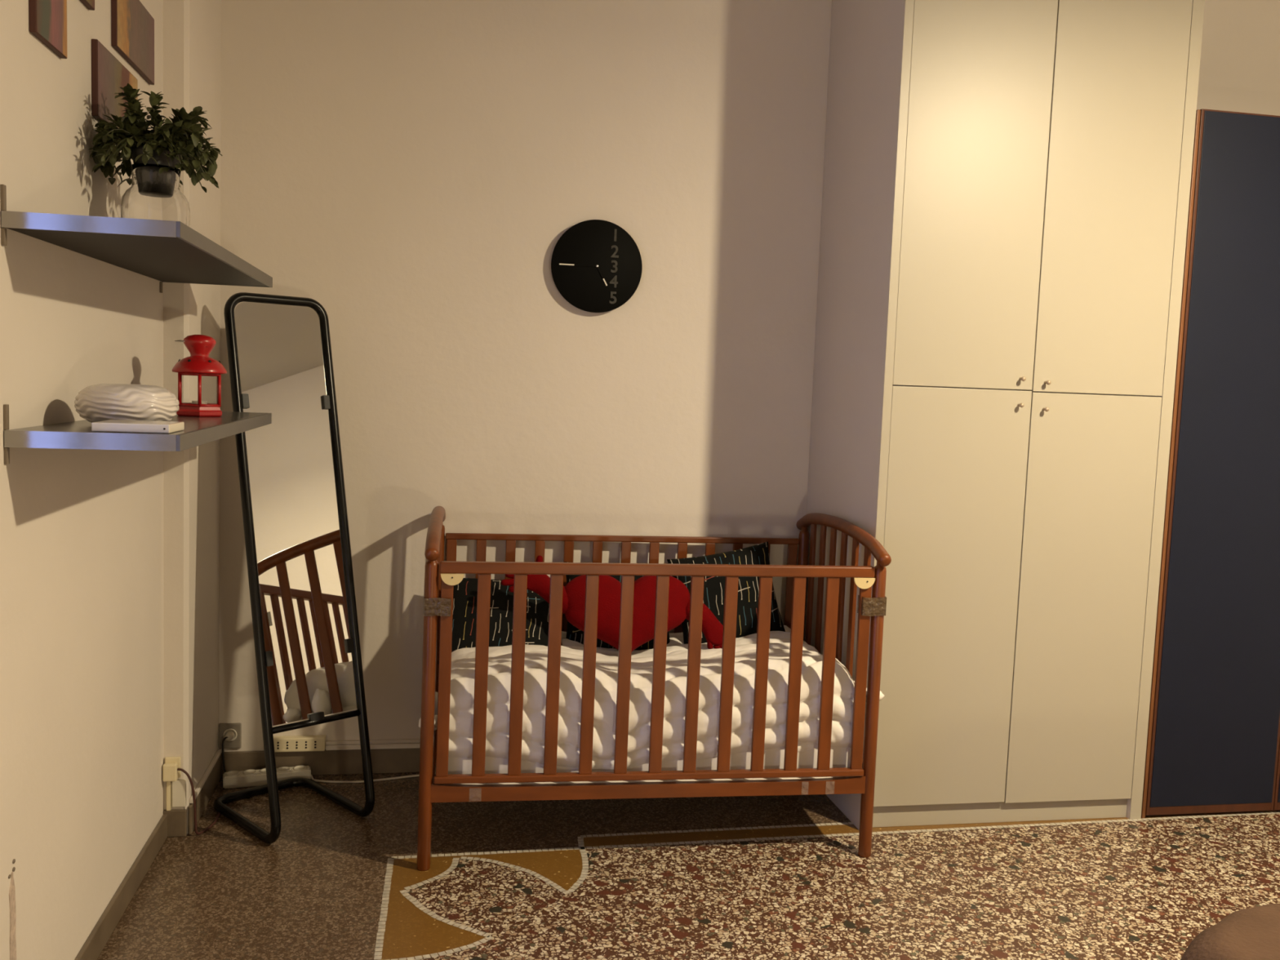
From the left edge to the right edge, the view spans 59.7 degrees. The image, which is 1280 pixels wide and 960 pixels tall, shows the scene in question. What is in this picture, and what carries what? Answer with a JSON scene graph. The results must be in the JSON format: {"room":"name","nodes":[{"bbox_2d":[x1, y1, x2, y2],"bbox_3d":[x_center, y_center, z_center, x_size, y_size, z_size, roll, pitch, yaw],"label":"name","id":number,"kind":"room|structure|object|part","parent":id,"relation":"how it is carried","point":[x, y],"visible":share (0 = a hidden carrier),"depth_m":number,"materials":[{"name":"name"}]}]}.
{"room":"nursery","nodes":[
{"label":"nursery","id":0,"kind":"room"},
{"bbox_2d":[0,0,164,959],"bbox_3d":[-0.863,-0.345,0.101,0.200,3.320,7.000,1,5,-11],"label":"wall","id":1,"kind":"structure","parent":0,"point":[82,796],"depth_m":2.31,"materials":[{"name":"paint"}]},
{"bbox_2d":[8,858,16,959],"bbox_3d":[-1.151,0.867,2.046,0.002,0.346,0.033,1,5,-11],"label":"patch","id":2,"kind":"structure","parent":1,"relation":"attached to","point":[12,891],"depth_m":2.04,"materials":[{"name":"paint"}]},
{"bbox_2d":[28,0,66,58],"bbox_3d":[-1.118,-0.999,2.106,0.013,0.347,0.177,1,5,-11],"label":"picture","id":3,"kind":"object","parent":1,"relation":"attached to","point":[47,18],"visible":1,"depth_m":2.11},
{"bbox_2d":[80,0,94,10],"bbox_3d":[-1.151,-1.076,2.284,0.013,0.166,0.175,1,5,-11],"label":"picture","id":4,"kind":"object","parent":1,"relation":"attached to","point":[89,4],"visible":1,"depth_m":2.35},
{"bbox_2d":[91,39,137,128],"bbox_3d":[-1.208,-0.885,2.570,0.013,0.162,0.335,1,5,-11],"label":"picture","id":5,"kind":"object","parent":1,"relation":"attached to","point":[108,74],"visible":0.7,"depth_m":2.47},
{"bbox_2d":[111,0,154,84],"bbox_3d":[-1.230,-1.091,2.711,0.013,0.166,0.351,1,5,-11],"label":"picture","id":6,"kind":"object","parent":1,"relation":"attached to","point":[132,26],"visible":1,"depth_m":2.70},
{"bbox_2d":[0,184,272,293],"bbox_3d":[-1.063,-0.508,2.513,0.293,0.103,1.163,1,5,-11],"label":"wall shelf","id":7,"kind":"object","parent":1,"relation":"attached to","point":[162,251],"visible":1,"depth_m":2.16,"materials":[{"name":"laminate"}]},
{"bbox_2d":[88,83,222,226],"bbox_3d":[-1.063,-0.686,2.457,0.256,0.351,0.334,1,5,-11],"label":"potted plant","id":8,"kind":"object","parent":7,"relation":"on","point":[157,154],"visible":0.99,"depth_m":2.40,"materials":[{"name":"green plant"}]},
{"bbox_3d":[-1.066,-0.678,2.453,0.101,0.100,0.101,1,5,-11],"label":"pot","id":9,"kind":"part","parent":8,"relation":"part of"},
{"bbox_2d":[3,404,271,464],"bbox_3d":[-1.077,-0.131,2.546,0.293,0.105,1.163,1,5,-11],"label":"wall shelf","id":10,"kind":"object","parent":1,"relation":"attached to","point":[197,431],"visible":0.7,"depth_m":2.00,"materials":[{"name":"laminate"}]},
{"bbox_2d":[74,383,179,422],"bbox_3d":[-1.027,-0.150,2.234,0.192,0.082,0.191,2,5,0],"label":"vase","id":11,"kind":"object","parent":10,"relation":"on","point":[100,402],"visible":0.85,"depth_m":2.16,"materials":[{"name":"white ceramic"}]},
{"bbox_2d":[91,419,184,433],"bbox_3d":[-0.932,-0.100,2.075,0.132,0.016,0.125,1,5,-11],"label":"box","id":12,"kind":"object","parent":10,"relation":"on","point":[112,425],"visible":1,"depth_m":2.02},
{"bbox_2d":[172,334,226,417],"bbox_3d":[-1.098,-0.261,2.778,0.128,0.202,0.128,1,5,-11],"label":"lantern","id":13,"kind":"object","parent":10,"relation":"on","point":[199,375],"visible":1,"depth_m":2.74,"materials":[{"name":"red metal"}]},
{"bbox_3d":[-1.105,-0.222,2.738,0.051,0.073,0.001,3,5,8],"label":"pane","id":14,"kind":"part","parent":13,"relation":"part of","materials":[{"name":"clear glass"}]},
{"bbox_3d":[-1.099,-0.226,2.781,0.099,0.085,0.112,6,6,38],"label":"frame","id":15,"kind":"part","parent":13,"relation":"part of","materials":[{"name":"red metal"}]},
{"bbox_3d":[-1.065,-0.222,2.754,0.001,0.073,0.051,6,6,38],"label":"pane","id":16,"kind":"part","parent":13,"relation":"part of","materials":[{"name":"clear glass"}]},
{"bbox_2d":[74,754,221,959],"bbox_3d":[-0.805,1.259,0.366,0.076,0.085,6.800,1,5,-11],"label":"baseboard","id":17,"kind":"structure","parent":1,"relation":"attached to","point":[98,938],"depth_m":2.96,"materials":[{"name":"stone"}]},
{"bbox_2d":[189,749,221,803],"bbox_3d":[-1.347,0.916,3.461,0.012,0.014,0.440,1,5,-11],"label":"trunking","id":18,"kind":"structure","parent":17,"relation":"on","point":[197,789],"depth_m":3.44,"materials":[{"name":"paint"}]},
{"bbox_2d":[163,0,221,834],"bbox_3d":[-1.327,-0.644,3.317,0.065,3.320,0.480,1,5,-11],"label":"pilaster","id":19,"kind":"object","parent":1,"relation":"attached to","point":[192,28],"visible":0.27,"depth_m":3.20,"materials":[{"name":"paint"}]},
{"bbox_2d":[162,756,220,835],"bbox_3d":[-1.292,0.909,3.274,0.080,0.235,0.226,4,6,25],"label":"wall socket","id":20,"kind":"object","parent":19,"relation":"attached to","point":[171,768],"visible":1,"depth_m":3.20,"materials":[{"name":"beige plastic"}]},
{"bbox_2d":[97,772,1279,959],"bbox_3d":[1.546,1.348,0.812,5.263,0.001,6.800,1,5,-11],"label":"floor","id":21,"kind":"structure","parent":0,"point":[772,877],"depth_m":3.05,"materials":[{"name":"stone"}]},
{"bbox_2d":[213,292,374,844],"bbox_3d":[-1.044,0.238,3.349,0.435,1.577,0.334,7,7,44],"label":"mirror","id":22,"kind":"object","parent":21,"relation":"on","point":[303,598],"visible":1,"depth_m":3.32,"materials":[{"name":"black metal"}]},
{"bbox_2d":[234,302,356,725],"bbox_3d":[-1.026,0.085,3.324,0.262,1.211,0.275,7,7,44],"label":"mirror glass","id":23,"kind":"object","parent":22,"relation":"attached to","point":[303,598],"depth_m":3.32,"materials":[{"name":"silver mirror"}]},
{"bbox_2d":[222,764,419,788],"bbox_3d":[-0.885,0.980,3.741,0.971,0.044,0.081,1,5,-14],"label":"power strip","id":24,"kind":"object","parent":21,"relation":"on","point":[247,778],"visible":0.8,"depth_m":3.65,"materials":[{"name":"white plastic"}]},
{"bbox_2d":[225,770,239,776],"bbox_3d":[-1.323,0.954,3.621,0.043,0.003,0.043,1,5,-11],"label":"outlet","id":25,"kind":"object","parent":24,"relation":"attached to","point":[233,773],"depth_m":3.62,"materials":[{"name":"white plastic"}]},
{"bbox_2d":[243,768,257,774],"bbox_3d":[-1.274,0.954,3.639,0.043,0.003,0.043,1,5,-11],"label":"outlet","id":26,"kind":"object","parent":24,"relation":"attached to","point":[251,771],"depth_m":3.64,"materials":[{"name":"white plastic"}]},
{"bbox_2d":[259,768,266,773],"bbox_3d":[-1.225,0.954,3.657,0.043,0.003,0.043,1,5,-11],"label":"outlet","id":27,"kind":"object","parent":24,"relation":"attached to","point":[263,771],"depth_m":3.66,"materials":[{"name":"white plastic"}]},
{"bbox_2d":[276,766,290,772],"bbox_3d":[-1.176,0.954,3.675,0.043,0.003,0.043,1,5,-11],"label":"outlet","id":28,"kind":"object","parent":24,"relation":"attached to","point":[283,769],"depth_m":3.67,"materials":[{"name":"white plastic"}]},
{"bbox_2d":[293,764,306,770],"bbox_3d":[-1.126,0.954,3.694,0.043,0.003,0.043,1,5,-11],"label":"outlet","id":29,"kind":"object","parent":24,"relation":"attached to","point":[301,767],"depth_m":3.69,"materials":[{"name":"white plastic"}]},
{"bbox_2d":[416,506,891,871],"bbox_3d":[-0.007,0.579,3.514,1.341,0.948,0.880,1,5,-11],"label":"crib","id":30,"kind":"object","parent":21,"relation":"on","point":[441,575],"visible":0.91,"depth_m":3.14,"materials":[{"name":"brown wood"}]},
{"bbox_3d":[-0.580,0.634,3.043,0.037,0.878,0.056,3,5,9],"label":"post","id":31,"kind":"part","parent":30,"relation":"part of","materials":[{"name":"brown wood"}]},
{"bbox_3d":[-0.617,0.140,3.380,0.039,0.095,0.837,1,5,-9],"label":"arched rail","id":32,"kind":"part","parent":30,"relation":"part of","materials":[{"name":"brown wood"}]},
{"bbox_3d":[-0.690,0.567,3.771,0.037,0.876,0.056,3,5,9],"label":"post","id":33,"kind":"part","parent":30,"relation":"part of","materials":[{"name":"brown wood"}]},
{"bbox_3d":[-0.047,0.203,3.837,1.228,0.021,0.018,1,5,-9],"label":"rail","id":34,"kind":"part","parent":30,"relation":"part of","materials":[{"name":"brown wood"}]},
{"bbox_3d":[-0.017,0.839,3.519,1.252,0.017,0.735,1,5,-11],"label":"board","id":35,"kind":"part","parent":30,"relation":"part of","materials":[{"name":"brown wood"}]},
{"bbox_3d":[0.039,0.871,3.153,1.246,0.051,0.021,1,5,-9],"label":"rail","id":36,"kind":"part","parent":30,"relation":"part of","materials":[{"name":"brown wood"}]},
{"bbox_3d":[0.041,0.835,3.147,1.228,0.020,0.025,1,5,-9],"label":"rail","id":37,"kind":"part","parent":30,"relation":"part of","materials":[{"name":"brown wood"}]},
{"bbox_2d":[448,732,850,774],"bbox_3d":[-0.014,0.749,3.515,1.232,0.162,0.704,1,5,-11],"label":"mattress","id":38,"kind":"object","parent":30,"relation":"on","point":[840,757],"visible":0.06,"depth_m":3.22,"materials":[{"name":"white fabric"}]},
{"bbox_2d":[418,625,884,769],"bbox_3d":[0.000,0.646,3.492,1.352,0.304,0.723,1,5,-11],"label":"duvet","id":39,"kind":"object","parent":38,"relation":"on","point":[463,660],"visible":0.47,"depth_m":3.19,"materials":[{"name":"white fabric"}]},
{"bbox_2d":[437,577,562,664],"bbox_3d":[-0.442,0.457,3.594,0.412,0.243,0.289,1,5,-11],"label":"cushion","id":40,"kind":"object","parent":39,"relation":"on","point":[465,593],"visible":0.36,"depth_m":3.54,"materials":[{"name":"black fabric"}]},
{"bbox_2d":[501,555,723,651],"bbox_3d":[-0.063,0.406,3.527,0.750,0.318,0.151,1,5,-11],"label":"cushion","id":41,"kind":"object","parent":39,"relation":"on","point":[609,588],"visible":0.51,"depth_m":3.49,"materials":[{"name":"red fabric"}]},
{"bbox_3d":[-0.301,0.340,3.499,0.275,0.208,0.110,1,5,-11],"label":"arm","id":42,"kind":"part","parent":41,"relation":"part of"},
{"bbox_3d":[0.208,0.454,3.584,0.206,0.196,0.110,1,5,-11],"label":"arm","id":43,"kind":"part","parent":41,"relation":"part of"},
{"bbox_2d":[564,561,670,650],"bbox_3d":[-0.073,0.427,3.705,0.366,0.291,0.148,1,5,-11],"label":"cushion","id":44,"kind":"object","parent":39,"relation":"on","point":[573,633],"visible":0.1,"depth_m":3.65,"materials":[{"name":"fabric"}]},
{"bbox_2d":[666,541,785,644],"bbox_3d":[0.292,0.394,3.748,0.409,0.368,0.135,1,5,-11],"label":"cushion","id":45,"kind":"object","parent":39,"relation":"on","point":[757,554],"visible":0.51,"depth_m":3.71,"materials":[{"name":"black fabric"}]},
{"bbox_3d":[0.065,0.250,3.109,1.228,0.031,0.025,1,5,-9],"label":"rail","id":46,"kind":"part","parent":30,"relation":"part of","materials":[{"name":"brown wood"}]},
{"bbox_3d":[0.564,0.596,3.965,0.037,0.876,0.056,3,5,9],"label":"post","id":47,"kind":"part","parent":30,"relation":"part of","materials":[{"name":"brown wood"}]},
{"bbox_3d":[0.638,0.169,3.574,0.039,0.095,0.837,1,5,-9],"label":"arched rail","id":48,"kind":"part","parent":30,"relation":"part of","materials":[{"name":"brown wood"}]},
{"bbox_3d":[0.675,0.663,3.237,0.037,0.878,0.056,3,5,9],"label":"post","id":49,"kind":"part","parent":30,"relation":"part of","materials":[{"name":"brown wood"}]},
{"bbox_2d":[804,0,1204,830],"bbox_3d":[1.151,-0.362,3.712,0.969,2.870,0.660,1,5,-11],"label":"wardrobe","id":50,"kind":"object","parent":21,"relation":"on","point":[1006,183],"visible":0.88,"depth_m":3.43,"materials":[{"name":"beige laminate"}]},
{"bbox_3d":[0.686,-0.362,3.639,0.027,2.850,0.635,1,5,-11],"label":"panel","id":51,"kind":"part","parent":50,"relation":"part of","materials":[{"name":"white wood"}]},
{"bbox_3d":[0.954,0.369,3.442,0.454,1.299,0.020,1,5,-11],"label":"door","id":52,"kind":"part","parent":50,"relation":"part of","materials":[{"name":"beige laminate"}]},
{"bbox_3d":[1.005,-1.012,3.321,0.454,1.469,0.020,1,5,-11],"label":"door","id":53,"kind":"part","parent":50,"relation":"part of","materials":[{"name":"beige laminate"}]},
{"bbox_3d":[1.163,-0.229,3.402,0.014,0.014,0.024,1,5,-11],"label":"knob","id":54,"kind":"part","parent":50,"relation":"part of","materials":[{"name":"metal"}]},
{"bbox_3d":[1.165,-0.308,3.395,0.014,0.014,0.024,1,5,-11],"label":"knob","id":55,"kind":"part","parent":50,"relation":"part of","materials":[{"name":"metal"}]},
{"bbox_3d":[1.245,-0.217,3.418,0.014,0.014,0.024,1,5,-11],"label":"knob","id":56,"kind":"part","parent":50,"relation":"part of","materials":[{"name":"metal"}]},
{"bbox_3d":[1.248,-0.298,3.411,0.014,0.014,0.024,1,5,-11],"label":"knob","id":57,"kind":"part","parent":50,"relation":"part of","materials":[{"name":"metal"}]},
{"bbox_3d":[1.397,0.382,3.526,0.442,1.300,0.020,1,5,-11],"label":"door","id":58,"kind":"part","parent":50,"relation":"part of","materials":[{"name":"beige laminate"}]},
{"bbox_3d":[1.448,-1.002,3.405,0.442,1.472,0.020,1,5,-11],"label":"door","id":59,"kind":"part","parent":50,"relation":"part of","materials":[{"name":"beige laminate"}]},
{"bbox_3d":[1.605,-0.344,3.812,0.040,2.850,0.635,1,5,-11],"label":"panel","id":60,"kind":"part","parent":50,"relation":"part of","materials":[{"name":"white wood"}]},
{"bbox_2d":[1141,108,1279,817],"bbox_3d":[2.190,-0.038,3.948,1.171,2.260,0.636,1,5,-11],"label":"door","id":61,"kind":"structure","parent":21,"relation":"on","point":[1213,746],"depth_m":3.57,"materials":[{"name":"blue laminate"}]},
{"bbox_3d":[2.388,-0.013,3.675,0.472,2.248,0.020,1,5,-11],"label":"door frame","id":62,"kind":"part","parent":61,"relation":"part of","materials":[{"name":"brown wood"}]},
{"bbox_3d":[2.389,-0.024,3.672,0.452,2.215,0.020,1,5,-11],"label":"door panel","id":63,"kind":"part","parent":61,"relation":"part of","materials":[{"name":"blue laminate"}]},
{"bbox_2d":[1180,902,1279,959],"bbox_3d":[1.256,1.019,1.730,0.807,0.474,0.812,1,5,-11],"label":"pouf","id":64,"kind":"object","parent":21,"relation":"on","point":[1253,933],"visible":1,"depth_m":1.87,"materials":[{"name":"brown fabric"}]},
{"bbox_2d":[218,0,1279,752],"bbox_3d":[1.066,-0.626,4.112,5.463,3.320,0.200,1,5,-11],"label":"wall","id":65,"kind":"structure","parent":0,"point":[415,171],"depth_m":3.75,"materials":[{"name":"paint"}]},
{"bbox_2d":[218,723,241,748],"bbox_3d":[-1.358,0.848,3.691,0.071,0.086,0.013,1,5,-11],"label":"wall socket","id":66,"kind":"object","parent":65,"relation":"attached to","point":[236,743],"visible":0.99,"depth_m":3.69,"materials":[{"name":"white plastic"}]},
{"bbox_2d":[222,731,234,772],"bbox_3d":[-1.359,0.903,3.674,0.036,0.144,0.031,1,5,-11],"label":"plug","id":67,"kind":"object","parent":66,"relation":"attached to","point":[229,735],"visible":0.91,"depth_m":3.66,"materials":[{"name":"white plastic"}]},
{"bbox_2d":[273,734,325,751],"bbox_3d":[-1.151,0.880,3.721,0.193,0.047,0.034,1,5,-11],"label":"power strip","id":68,"kind":"object","parent":65,"relation":"attached to","point":[288,743],"visible":0.94,"depth_m":3.71,"materials":[{"name":"beige plastic"}]},
{"bbox_2d":[221,747,419,777],"bbox_3d":[1.063,0.994,4.156,4.988,0.087,0.012,1,5,-11],"label":"baseboard","id":69,"kind":"structure","parent":65,"relation":"attached to","point":[347,762],"depth_m":3.75,"materials":[{"name":"stone"}]},
{"bbox_2d":[325,738,420,750],"bbox_3d":[-0.890,0.897,3.780,0.339,0.028,0.018,1,5,-11],"label":"trunking","id":70,"kind":"structure","parent":65,"relation":"attached to","point":[397,743],"depth_m":3.77,"materials":[{"name":"paint"}]},
{"bbox_2d":[551,219,642,312],"bbox_3d":[-0.146,-0.719,3.753,0.309,0.309,0.034,1,5,-11],"label":"wall clock","id":71,"kind":"object","parent":65,"relation":"attached to","point":[597,265],"visible":1,"depth_m":3.74,"materials":[{"name":"paint"}]}
]}

